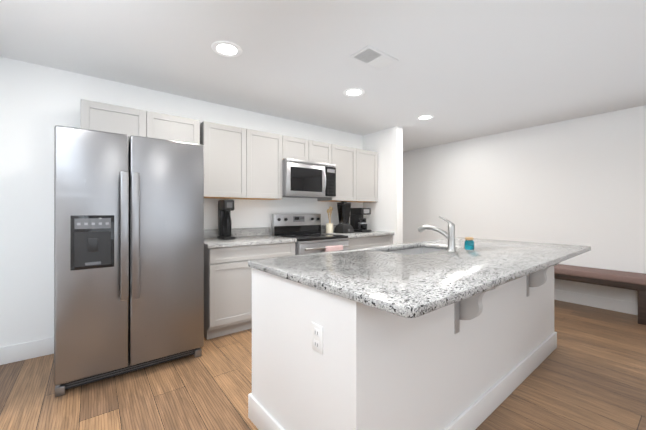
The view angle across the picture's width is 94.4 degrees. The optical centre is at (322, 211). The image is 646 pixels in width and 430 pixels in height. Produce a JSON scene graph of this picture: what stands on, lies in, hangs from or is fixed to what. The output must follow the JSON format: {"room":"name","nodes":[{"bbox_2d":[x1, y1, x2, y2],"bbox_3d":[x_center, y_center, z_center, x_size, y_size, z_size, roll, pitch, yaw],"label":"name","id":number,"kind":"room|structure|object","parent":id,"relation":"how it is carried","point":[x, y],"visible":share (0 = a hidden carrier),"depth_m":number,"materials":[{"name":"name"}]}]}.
{"room":"kitchen","nodes":[
{"label":"kitchen","id":0,"kind":"room"},
{"bbox_2d":[0,56,362,346],"bbox_3d":[-1.015,-0.003,3.652,4.390,2.460,0.100,0,0,-38],"label":"wall","id":1,"kind":"structure","parent":0,"point":[38,103],"depth_m":2.54,"materials":[{"name":"white paint"}]},
{"bbox_2d":[0,337,53,364],"bbox_3d":[-2.456,1.155,2.465,0.460,0.140,0.016,0,0,-38],"label":"baseboard","id":2,"kind":"structure","parent":1,"relation":"attached to","point":[24,351],"depth_m":2.46,"materials":[{"name":"white paint"}]},
{"bbox_2d":[80,99,155,137],"bbox_3d":[-1.866,-0.746,2.724,0.527,0.336,0.328,0,0,-38],"label":"upper cabinet","id":3,"kind":"object","parent":1,"relation":"attached to","point":[97,116],"depth_m":2.59,"materials":[{"name":"grey paint"}]},
{"bbox_2d":[156,113,203,144],"bbox_3d":[-1.543,-0.746,2.974,0.527,0.336,0.328,0,0,-38],"label":"upper cabinet","id":4,"kind":"object","parent":1,"relation":"attached to","point":[168,127],"depth_m":2.89,"materials":[{"name":"grey paint"}]},
{"bbox_2d":[204,121,251,198],"bbox_3d":[-1.103,-0.530,3.313,0.516,0.766,0.328,0,0,-38],"label":"upper cabinet","id":5,"kind":"object","parent":1,"relation":"attached to","point":[242,163],"depth_m":3.18,"materials":[{"name":"grey paint"}]},
{"bbox_2d":[252,130,283,198],"bbox_3d":[-0.788,-0.530,3.556,0.516,0.766,0.328,0,0,-38],"label":"upper cabinet","id":6,"kind":"object","parent":1,"relation":"attached to","point":[267,148],"depth_m":3.47,"materials":[{"name":"grey paint"}]},
{"bbox_2d":[284,135,315,161],"bbox_3d":[-0.409,-0.772,3.849,0.440,0.281,0.328,0,0,-38],"label":"upper cabinet","id":7,"kind":"object","parent":1,"relation":"attached to","point":[294,148],"depth_m":3.74,"materials":[{"name":"grey paint"}]},
{"bbox_2d":[282,158,335,197],"bbox_3d":[-0.240,-0.401,3.892,0.754,0.438,0.465,0,0,-38],"label":"microwave","id":8,"kind":"object","parent":7,"relation":"attached to","point":[305,179],"visible":0.96,"depth_m":3.71,"materials":[{"name":"grey metal"}]},
{"bbox_2d":[316,141,331,163],"bbox_3d":[-0.154,-0.771,4.046,0.440,0.281,0.328,0,0,-38],"label":"upper cabinet","id":9,"kind":"object","parent":1,"relation":"attached to","point":[323,150],"depth_m":3.97,"materials":[{"name":"grey paint"}]},
{"bbox_2d":[317,144,359,201],"bbox_3d":[0.224,-0.528,4.337,0.516,0.766,0.328,0,0,-38],"label":"upper cabinet","id":10,"kind":"object","parent":1,"relation":"attached to","point":[346,159],"depth_m":4.22,"materials":[{"name":"grey paint"}]},
{"bbox_2d":[360,149,377,201],"bbox_3d":[0.539,-0.528,4.580,0.516,0.766,0.328,0,0,-38],"label":"upper cabinet","id":11,"kind":"object","parent":1,"relation":"attached to","point":[368,159],"depth_m":4.50,"materials":[{"name":"grey paint"}]},
{"bbox_2d":[0,300,645,429],"bbox_3d":[1.286,1.249,1.952,5.960,0.050,6.800,0,0,-38],"label":"floor","id":12,"kind":"structure","parent":0,"point":[588,372],"depth_m":2.03,"materials":[{"name":"brown wood"}]},
{"bbox_2d":[54,125,203,396],"bbox_3d":[-1.591,0.330,2.503,0.925,1.790,0.926,0,0,-38],"label":"fridge","id":13,"kind":"object","parent":12,"relation":"on","point":[128,254],"visible":1,"depth_m":2.11,"materials":[{"name":"grey metal"}]},
{"bbox_2d":[204,225,393,339],"bbox_3d":[-0.202,0.718,3.807,2.648,1.020,0.643,0,0,-38],"label":"base cabinet","id":14,"kind":"object","parent":12,"relation":"on","point":[227,290],"depth_m":2.97,"materials":[{"name":"grey paint"}]},
{"bbox_2d":[217,199,235,239],"bbox_3d":[-1.060,0.091,3.276,0.130,0.430,0.220,0,0,-38],"label":"coffee maker","id":15,"kind":"object","parent":14,"relation":"on","point":[225,207],"visible":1,"depth_m":3.22,"materials":[{"name":"black plastic"}]},
{"bbox_2d":[326,206,332,232],"bbox_3d":[0.093,0.121,4.229,0.104,0.374,0.104,0,0,-38],"label":"utensil crock","id":16,"kind":"object","parent":14,"relation":"on","point":[329,227],"visible":1,"depth_m":4.20,"materials":[{"name":"beige ceramic"}]},
{"bbox_2d":[334,201,353,232],"bbox_3d":[0.299,0.085,4.232,0.201,0.445,0.209,0,0,-38],"label":"blender","id":17,"kind":"object","parent":14,"relation":"on","point":[343,225],"visible":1,"depth_m":4.19,"materials":[{"name":"black plastic"}]},
{"bbox_2d":[350,208,370,231],"bbox_3d":[0.552,0.131,4.445,0.210,0.355,0.260,0,0,-38],"label":"coffee maker","id":18,"kind":"object","parent":14,"relation":"on","point":[358,222],"visible":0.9,"depth_m":4.39,"materials":[{"name":"black plastic"}]},
{"bbox_2d":[272,214,348,254],"bbox_3d":[-0.146,0.633,3.769,0.742,1.190,0.714,0,0,-38],"label":"range","id":19,"kind":"object","parent":12,"relation":"on","point":[304,230],"visible":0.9,"depth_m":3.80,"materials":[{"name":"grey metal"}]},
{"bbox_2d":[324,245,342,251],"bbox_3d":[0.129,0.579,3.551,0.260,0.336,0.033,0,0,-38],"label":"towel","id":20,"kind":"object","parent":19,"relation":"hanging from","point":[337,247],"depth_m":3.53,"materials":[{"name":"fabric"}]},
{"bbox_2d":[248,253,582,429],"bbox_3d":[0.880,0.776,2.166,2.552,0.897,1.061,0,0,-39],"label":"kitchen island","id":21,"kind":"object","parent":12,"relation":"on","point":[429,335],"depth_m":1.45,"materials":[{"name":"white paint"}]},
{"bbox_2d":[248,237,590,320],"bbox_3d":[0.898,0.311,2.141,2.564,0.033,1.142,0,0,-39],"label":"island countertop","id":22,"kind":"structure","parent":21,"relation":"on","point":[416,285],"depth_m":1.53,"materials":[{"name":"grey stone"}]},
{"bbox_2d":[388,245,439,252],"bbox_3d":[0.751,0.427,2.357,0.724,0.223,0.394,0,0,-39],"label":"sink","id":23,"kind":"object","parent":22,"relation":"in","point":[415,248],"depth_m":2.64,"materials":[{"name":"silver metal"}]},
{"bbox_2d":[418,216,455,251],"bbox_3d":[0.851,0.166,2.250,0.066,0.256,0.309,0,0,-38],"label":"faucet","id":24,"kind":"object","parent":22,"relation":"on","point":[450,235],"visible":1,"depth_m":2.15,"materials":[{"name":"silver metal"}]},
{"bbox_2d":[464,237,473,249],"bbox_3d":[1.123,0.248,2.296,0.068,0.091,0.068,0,0,-38],"label":"jar","id":25,"kind":"object","parent":22,"relation":"on","point":[469,243],"visible":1,"depth_m":2.27,"materials":[{"name":"teal glass"}]},
{"bbox_2d":[554,264,645,324],"bbox_3d":[3.201,0.975,3.841,0.380,0.505,1.350,0,0,-38],"label":"bench","id":26,"kind":"object","parent":12,"relation":"on","point":[619,279],"visible":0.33,"depth_m":3.46,"materials":[{"name":"wood"}]},
{"bbox_2d":[0,0,645,151],"bbox_3d":[1.286,-1.261,1.957,5.960,0.050,6.800,0,0,-38],"label":"ceiling","id":27,"kind":"structure","parent":0,"point":[460,70],"depth_m":2.37,"materials":[{"name":"white paint"}]},
{"bbox_2d":[211,41,241,56],"bbox_3d":[-0.733,-1.232,2.282,0.228,0.006,0.228,0,0,-38],"label":"recessed light","id":28,"kind":"object","parent":27,"relation":"in","point":[226,48],"visible":1,"depth_m":2.27,"materials":[{"name":"white plastic"}]},
{"bbox_2d":[343,88,364,96],"bbox_3d":[0.322,-1.230,3.108,0.228,0.006,0.228,0,0,-38],"label":"recessed light","id":29,"kind":"object","parent":27,"relation":"in","point":[353,92],"visible":1,"depth_m":3.10,"materials":[{"name":"white plastic"}]},
{"bbox_2d":[349,45,398,69],"bbox_3d":[0.415,-1.229,2.415,0.360,0.012,0.210,0,0,-38],"label":"ceiling vent","id":30,"kind":"object","parent":27,"relation":"in","point":[368,55],"visible":1,"depth_m":2.40,"materials":[{"name":"white metal"}]},
{"bbox_2d":[416,115,433,119],"bbox_3d":[1.341,-1.229,3.932,0.228,0.006,0.228,0,0,-38],"label":"recessed light","id":31,"kind":"object","parent":27,"relation":"in","point":[424,117],"visible":1,"depth_m":3.93,"materials":[{"name":"white plastic"}]},
{"bbox_2d":[363,126,402,243],"bbox_3d":[0.912,0.000,4.641,0.130,2.460,0.690,0,0,-38],"label":"wall","id":32,"kind":"structure","parent":0,"point":[386,215],"depth_m":4.45,"materials":[{"name":"white paint"}]},
{"bbox_2d":[403,105,645,302],"bbox_3d":[3.636,-0.002,3.705,0.100,2.460,6.700,0,0,-38],"label":"wall","id":33,"kind":"structure","parent":0,"point":[581,181],"depth_m":4.19,"materials":[{"name":"white paint"}]},
{"bbox_2d":[554,289,637,314],"bbox_3d":[3.565,1.158,3.700,0.016,0.140,6.584,0,0,-38],"label":"baseboard","id":34,"kind":"structure","parent":33,"relation":"attached to","point":[605,303],"depth_m":3.79,"materials":[{"name":"white paint"}]}
]}

